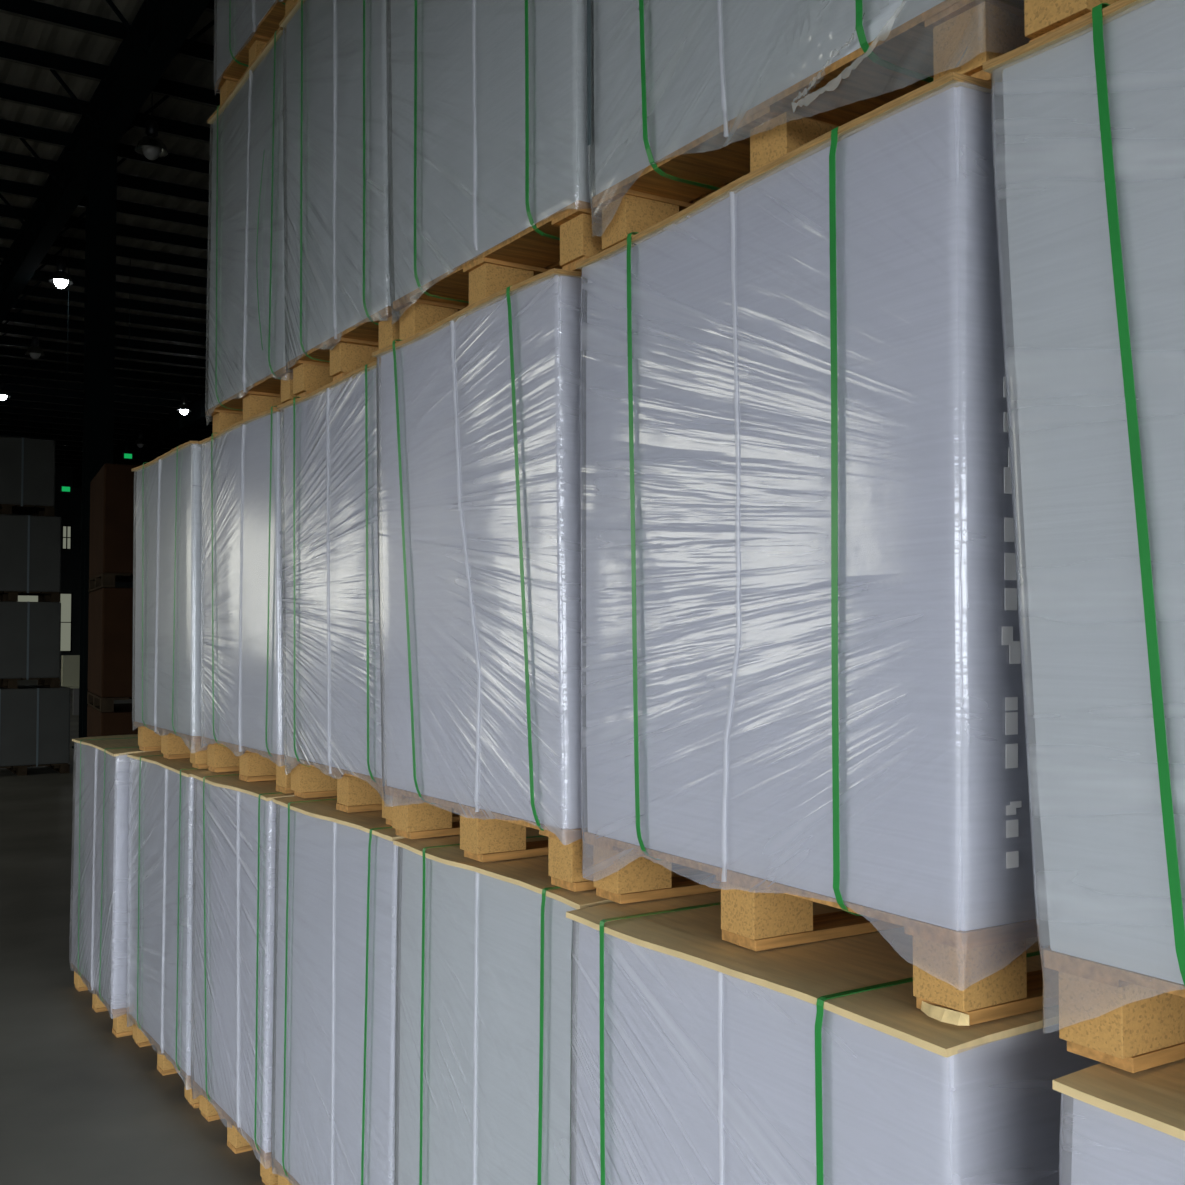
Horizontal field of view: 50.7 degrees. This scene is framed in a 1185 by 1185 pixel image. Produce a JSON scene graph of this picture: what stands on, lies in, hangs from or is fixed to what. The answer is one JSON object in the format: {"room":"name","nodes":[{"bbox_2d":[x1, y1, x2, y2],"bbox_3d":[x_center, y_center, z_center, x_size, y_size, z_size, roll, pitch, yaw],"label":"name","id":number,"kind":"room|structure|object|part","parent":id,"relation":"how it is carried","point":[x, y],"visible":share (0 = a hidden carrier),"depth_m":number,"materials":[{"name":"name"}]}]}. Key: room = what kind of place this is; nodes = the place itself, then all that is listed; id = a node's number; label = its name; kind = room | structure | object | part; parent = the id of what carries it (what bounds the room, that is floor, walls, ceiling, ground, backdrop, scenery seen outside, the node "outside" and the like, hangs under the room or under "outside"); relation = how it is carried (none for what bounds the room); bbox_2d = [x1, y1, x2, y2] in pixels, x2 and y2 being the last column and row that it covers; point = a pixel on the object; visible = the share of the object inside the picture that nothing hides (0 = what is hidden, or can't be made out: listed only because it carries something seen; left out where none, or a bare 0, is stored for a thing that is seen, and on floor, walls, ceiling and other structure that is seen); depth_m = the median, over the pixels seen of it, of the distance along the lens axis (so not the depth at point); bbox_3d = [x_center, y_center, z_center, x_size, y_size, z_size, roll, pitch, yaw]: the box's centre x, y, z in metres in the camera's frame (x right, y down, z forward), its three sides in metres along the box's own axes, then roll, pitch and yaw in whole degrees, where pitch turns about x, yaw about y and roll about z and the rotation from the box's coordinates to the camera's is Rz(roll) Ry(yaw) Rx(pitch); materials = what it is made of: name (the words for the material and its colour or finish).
{"room":"warehouse","nodes":[
{"label":"warehouse","id":0,"kind":"room"},
{"bbox_2d":[12,466,135,667],"bbox_3d":[-32.001,-1.384,58.053,24.400,10.000,0.200,1,-2,-32],"label":"wall","id":1,"kind":"structure","parent":0,"point":[68,506],"depth_m":61.90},
{"bbox_2d":[17,593,72,651],"bbox_3d":[-26.861,1.456,61.171,2.620,2.930,0.080,1,-2,-32],"label":"window","id":2,"kind":"structure","parent":1,"relation":"in","point":[66,599],"depth_m":61.70,"materials":[{"name":"white glass"}]},
{"bbox_2d":[60,485,71,492],"bbox_3d":[-11.062,-2.167,26.251,0.217,0.153,0.056,1,-2,-32],"label":"exit sign","id":3,"kind":"object","parent":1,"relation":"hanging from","point":[65,489],"depth_m":26.22,"materials":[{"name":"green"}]},
{"bbox_2d":[62,525,71,549],"bbox_3d":[-26.012,-2.719,61.847,0.470,1.220,0.080,1,-2,-32],"label":"window","id":4,"kind":"structure","parent":1,"relation":"in","point":[66,529],"depth_m":61.82,"materials":[{"name":"white glass"}]},
{"bbox_2d":[0,0,219,487],"bbox_3d":[-12.411,-6.900,27.304,24.400,1.085,73.400,1,-2,-32],"label":"ceiling","id":5,"kind":"structure","parent":0,"point":[76,75],"depth_m":23.68,"materials":[{"name":"black metal"}]},
{"bbox_2d":[0,366,10,399],"bbox_3d":[-18.034,-6.454,38.187,0.490,1.180,0.490,1,-2,-32],"label":"pendant lamp","id":6,"kind":"object","parent":5,"relation":"hanging from","point":[4,394],"visible":0.98,"depth_m":38.10,"materials":[{"name":"black metal"}]},
{"bbox_3d":[-18.034,-6.047,38.173,0.280,0.364,0.280,1,-2,-32],"label":"bulb","id":7,"kind":"part","parent":6,"relation":"part of","materials":[{"name":"white glass"}]},
{"bbox_2d":[25,314,44,359],"bbox_3d":[-14.485,-6.643,32.495,0.490,1.180,0.490,1,-2,-32],"label":"pendant lamp","id":8,"kind":"object","parent":5,"relation":"hanging from","point":[34,351],"visible":1,"depth_m":32.40,"materials":[{"name":"black metal"}]},
{"bbox_3d":[-14.485,-6.236,32.481,0.280,0.364,0.280,1,-2,-32],"label":"bulb","id":9,"kind":"part","parent":8,"relation":"part of","materials":[{"name":"grey glass"}]},
{"bbox_2d":[48,235,73,287],"bbox_3d":[-10.970,-6.865,25.812,0.490,1.180,0.490,1,-2,-32],"label":"pendant lamp","id":10,"kind":"object","parent":5,"relation":"hanging from","point":[61,279],"visible":1,"depth_m":25.72,"materials":[{"name":"black metal"}]},
{"bbox_3d":[-10.970,-6.457,25.798,0.280,0.364,0.280,1,-2,-32],"label":"bulb","id":11,"kind":"part","parent":10,"relation":"part of","materials":[{"name":"white glass"}]},
{"bbox_2d":[66,414,66,457],"bbox_3d":[-11.066,-3.287,26.285,0.012,0.907,0.056,1,-2,-32],"label":"exit sign","id":12,"kind":"object","parent":5,"relation":"hanging from","point":[66,414],"depth_m":26.28,"materials":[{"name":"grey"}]},
{"bbox_2d":[68,285,68,314],"bbox_3d":[-11.064,-6.167,26.382,0.008,0.615,0.056,1,-2,-32],"label":"cable","id":13,"kind":"object","parent":5,"relation":"hanging from","point":[68,285],"depth_m":26.38,"materials":[{"name":"grey"}]},
{"bbox_2d":[122,452,132,459],"bbox_3d":[-10.025,-2.934,26.933,0.208,0.156,0.056,1,-2,-32],"label":"exit sign","id":14,"kind":"object","parent":5,"relation":"hanging from","point":[127,456],"depth_m":26.92,"materials":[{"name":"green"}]},
{"bbox_2d":[128,380,128,426],"bbox_3d":[-10.019,-4.074,26.975,0.012,0.996,0.056,1,-2,-32],"label":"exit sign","id":15,"kind":"object","parent":5,"relation":"hanging from","point":[128,380],"depth_m":26.97,"materials":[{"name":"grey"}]},
{"bbox_2d":[129,299,129,345],"bbox_3d":[-10.019,-5.834,27.033,0.012,1.000,0.056,1,-2,-32],"label":"exit sign","id":16,"kind":"object","parent":5,"relation":"hanging from","point":[129,299],"depth_m":27.03,"materials":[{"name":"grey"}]},
{"bbox_3d":[-10.014,-5.213,27.014,0.012,4.403,0.010,1,-2,-32],"label":"rod","id":17,"kind":"part","parent":16,"relation":"part of","materials":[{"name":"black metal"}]},
{"bbox_2d":[134,419,146,447],"bbox_3d":[-17.341,-6.130,47.961,0.490,1.180,0.490,1,-2,-32],"label":"pendant lamp","id":18,"kind":"object","parent":5,"relation":"hanging from","point":[140,442],"visible":0.98,"depth_m":47.86,"materials":[{"name":"black metal"}]},
{"bbox_2d":[134,94,168,160],"bbox_3d":[-6.638,-7.097,18.829,0.490,1.180,0.490,1,-2,-32],"label":"pendant lamp","id":19,"kind":"object","parent":5,"relation":"hanging from","point":[150,146],"visible":0.99,"depth_m":18.74,"materials":[{"name":"black metal"}]},
{"bbox_3d":[-6.638,-6.689,18.816,0.280,0.364,0.280,1,-2,-32],"label":"bulb","id":20,"kind":"part","parent":19,"relation":"part of","materials":[{"name":"grey glass"}]},
{"bbox_2d":[176,397,190,414],"bbox_3d":[-13.288,-6.372,40.672,0.490,1.180,0.490,1,-2,-32],"label":"pendant lamp","id":21,"kind":"object","parent":5,"relation":"hanging from","point":[183,408],"visible":1,"depth_m":40.57,"materials":[{"name":"black metal"}]},
{"bbox_3d":[-13.288,-5.964,40.658,0.280,0.364,0.280,1,-2,-32],"label":"bulb","id":22,"kind":"part","parent":21,"relation":"part of","materials":[{"name":"white glass"}]},
{"bbox_2d":[0,668,264,1184],"bbox_3d":[-12.411,2.687,26.985,24.600,0.200,73.600,1,-2,-32],"label":"floor","id":23,"kind":"structure","parent":0,"point":[81,1103],"depth_m":4.87,"materials":[{"name":"concrete"}]},
{"bbox_2d":[0,685,69,775],"bbox_3d":[-7.084,1.681,15.382,1.050,1.039,1.058,1,-2,-32],"label":"pallet","id":24,"kind":"object","parent":23,"relation":"on","point":[34,719],"visible":0.97,"depth_m":15.01,"materials":[{"name":"grey plastic"}]},
{"bbox_2d":[0,601,60,688],"bbox_3d":[-7.185,0.640,15.353,1.050,1.039,1.058,1,-2,-32],"label":"pallet","id":25,"kind":"object","parent":24,"relation":"on","point":[30,632],"visible":1,"depth_m":15.01,"materials":[{"name":"grey plastic"}]},
{"bbox_2d":[0,514,60,601],"bbox_3d":[-7.194,-0.400,15.382,1.050,1.039,1.058,1,-2,-32],"label":"pallet","id":26,"kind":"object","parent":25,"relation":"on","point":[30,546],"visible":0.94,"depth_m":15.04,"materials":[{"name":"grey plastic"}]},
{"bbox_2d":[0,436,55,516],"bbox_3d":[-7.261,-1.386,15.372,1.050,0.929,1.058,1,-2,-32],"label":"pallet","id":27,"kind":"object","parent":26,"relation":"on","point":[27,466],"visible":0.84,"depth_m":15.05,"materials":[{"name":"grey plastic"}]},
{"bbox_2d":[64,686,78,714],"bbox_3d":[-10.938,2.272,26.393,0.560,0.590,0.600,1,-2,-32],"label":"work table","id":28,"kind":"object","parent":23,"relation":"on","point":[75,688],"visible":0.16,"depth_m":26.14,"materials":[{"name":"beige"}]},
{"bbox_2d":[61,655,79,685],"bbox_3d":[-10.924,1.650,26.381,0.510,0.650,0.170,1,-2,-32],"label":"storage box","id":29,"kind":"object","parent":28,"relation":"on","point":[70,664],"visible":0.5,"depth_m":26.26,"materials":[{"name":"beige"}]},
{"bbox_3d":[-10.738,2.287,26.235,0.310,0.550,0.080,1,-2,-32],"label":"panel","id":30,"kind":"part","parent":28,"relation":"part of","materials":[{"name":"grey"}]},
{"bbox_2d":[72,145,116,749],"bbox_3d":[-7.365,-2.166,18.619,0.540,8.945,0.480,1,-2,-32],"label":"steel column","id":31,"kind":"structure","parent":23,"relation":"on","point":[101,162],"depth_m":18.56,"materials":[{"name":"black metal"}]},
{"bbox_2d":[87,703,137,736],"bbox_3d":[-3.849,1.545,11.242,1.200,1.038,1.390,1,-2,-26],"label":"pallet","id":32,"kind":"object","parent":23,"relation":"on","point":[118,722],"visible":0.06,"depth_m":10.46,"materials":[{"name":"brown cardboard"}]},
{"bbox_2d":[87,587,135,711],"bbox_3d":[-3.849,0.505,11.277,1.200,1.038,1.390,1,-2,-26],"label":"pallet","id":33,"kind":"object","parent":32,"relation":"on","point":[110,618],"visible":0.31,"depth_m":10.46,"materials":[{"name":"brown cardboard"}]},
{"bbox_2d":[89,463,140,591],"bbox_3d":[-3.849,-0.534,11.312,1.200,1.038,1.390,1,-2,-26],"label":"pallet","id":34,"kind":"object","parent":33,"relation":"on","point":[112,487],"visible":0.35,"depth_m":10.50,"materials":[{"name":"brown cardboard"}]},
{"bbox_2d":[69,734,160,1037],"bbox_3d":[-1.763,1.287,5.918,1.182,1.199,0.954,1,-2,-33],"label":"pallet","id":35,"kind":"object","parent":23,"relation":"on","point":[100,817],"visible":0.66,"depth_m":5.46,"materials":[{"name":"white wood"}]},
{"bbox_2d":[126,751,212,1108],"bbox_3d":[-1.202,1.261,5.139,1.182,1.199,0.914,1,-2,-33],"label":"pallet","id":36,"kind":"object","parent":23,"relation":"on","point":[160,899],"visible":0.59,"depth_m":4.78,"materials":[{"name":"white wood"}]},
{"bbox_2d":[132,441,208,768],"bbox_3d":[-1.218,0.064,5.241,1.182,1.199,0.964,1,-2,-33],"label":"pallet","id":37,"kind":"object","parent":36,"relation":"on","point":[167,692],"visible":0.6,"depth_m":4.87,"materials":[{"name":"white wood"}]},
{"bbox_2d":[191,771,294,1184],"bbox_3d":[-0.718,1.237,4.418,1.182,1.199,0.792,1,-2,-34],"label":"pallet","id":38,"kind":"object","parent":23,"relation":"on","point":[235,824],"visible":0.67,"depth_m":4.05,"materials":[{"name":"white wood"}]},
{"bbox_2d":[199,406,293,793],"bbox_3d":[-0.709,0.039,4.500,1.182,1.199,0.855,1,-2,-33],"label":"pallet","id":39,"kind":"object","parent":38,"relation":"on","point":[243,692],"visible":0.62,"depth_m":4.13,"materials":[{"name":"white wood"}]},
{"bbox_2d":[205,27,296,434],"bbox_3d":[-0.702,-1.159,4.566,1.182,1.199,0.928,1,-2,-32],"label":"pallet","id":40,"kind":"object","parent":39,"relation":"on","point":[247,376],"visible":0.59,"depth_m":4.21,"materials":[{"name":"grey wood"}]},
{"bbox_2d":[214,0,296,104],"bbox_3d":[-0.680,-2.360,4.567,1.182,1.199,0.866,1,-2,-32],"label":"pallet","id":41,"kind":"object","parent":40,"relation":"on","point":[244,27],"visible":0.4,"depth_m":4.37,"materials":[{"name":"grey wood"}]},
{"bbox_2d":[271,796,453,1184],"bbox_3d":[-0.240,1.214,3.716,1.182,1.199,0.885,1,-2,-33],"label":"pallet","id":42,"kind":"object","parent":23,"relation":"on","point":[335,1083],"visible":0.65,"depth_m":3.37,"materials":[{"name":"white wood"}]},
{"bbox_2d":[277,359,459,825],"bbox_3d":[-0.252,0.017,3.816,1.182,1.199,0.853,1,-2,-33],"label":"pallet","id":43,"kind":"object","parent":42,"relation":"on","point":[332,688],"visible":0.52,"depth_m":3.48,"materials":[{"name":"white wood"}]},
{"bbox_2d":[279,0,399,396],"bbox_3d":[-0.254,-1.184,3.832,1.182,1.199,0.838,1,-2,-32],"label":"pallet","id":44,"kind":"object","parent":43,"relation":"on","point":[339,307],"visible":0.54,"depth_m":3.49,"materials":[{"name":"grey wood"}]},
{"bbox_2d":[393,828,613,1184],"bbox_3d":[0.241,1.189,2.962,1.182,1.199,0.876,1,-2,-32],"label":"pallet","id":45,"kind":"object","parent":23,"relation":"on","point":[485,988],"visible":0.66,"depth_m":2.65,"materials":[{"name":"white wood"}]},
{"bbox_2d":[372,268,707,891],"bbox_3d":[0.185,-0.009,3.056,1.182,1.199,0.894,1,-2,-33],"label":"pallet","id":46,"kind":"object","parent":45,"relation":"on","point":[480,405],"visible":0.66,"depth_m":2.64,"materials":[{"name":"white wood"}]},
{"bbox_2d":[386,0,603,339],"bbox_3d":[0.206,-1.208,3.100,1.182,1.199,0.934,1,-2,-33],"label":"pallet","id":47,"kind":"object","parent":46,"relation":"on","point":[490,160],"visible":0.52,"depth_m":2.74,"materials":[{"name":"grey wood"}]},
{"bbox_2d":[566,891,1100,1184],"bbox_3d":[0.683,1.163,2.171,1.182,1.199,0.898,1,-2,-32],"label":"pallet","id":48,"kind":"object","parent":23,"relation":"on","point":[703,1058],"visible":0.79,"depth_m":1.82,"materials":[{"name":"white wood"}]},
{"bbox_2d":[575,72,1058,1025],"bbox_3d":[0.714,-0.035,2.250,1.182,1.199,0.951,1,-2,-31],"label":"pallet","id":49,"kind":"object","parent":48,"relation":"on","point":[804,685],"visible":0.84,"depth_m":1.79,"materials":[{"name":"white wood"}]},
{"bbox_2d":[587,0,1031,249],"bbox_3d":[0.730,-1.234,2.301,1.183,1.199,0.957,1,-2,-32],"label":"pallet","id":50,"kind":"object","parent":49,"relation":"on","point":[692,98],"visible":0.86,"depth_m":2.02,"materials":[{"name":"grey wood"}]},
{"bbox_2d":[1052,1058,1184,1184],"bbox_3d":[1.247,1.134,1.310,1.182,1.199,0.935,1,-2,-32],"label":"pallet","id":51,"kind":"object","parent":23,"relation":"on","point":[1118,1126],"visible":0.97,"depth_m":1.35,"materials":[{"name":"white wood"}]},
{"bbox_2d":[982,0,1184,1072],"bbox_3d":[1.238,-0.063,1.421,1.182,1.199,0.971,1,-2,-31],"label":"pallet","id":52,"kind":"object","parent":51,"relation":"on","point":[1088,114],"visible":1,"depth_m":1.42,"materials":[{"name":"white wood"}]},
{"bbox_2d":[1024,0,1118,42],"bbox_3d":[1.229,-1.261,1.488,1.182,1.199,0.935,1,-2,-33],"label":"pallet","id":53,"kind":"object","parent":52,"relation":"on","point":[1042,17],"visible":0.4,"depth_m":1.50,"materials":[{"name":"brown wood"}]}
]}

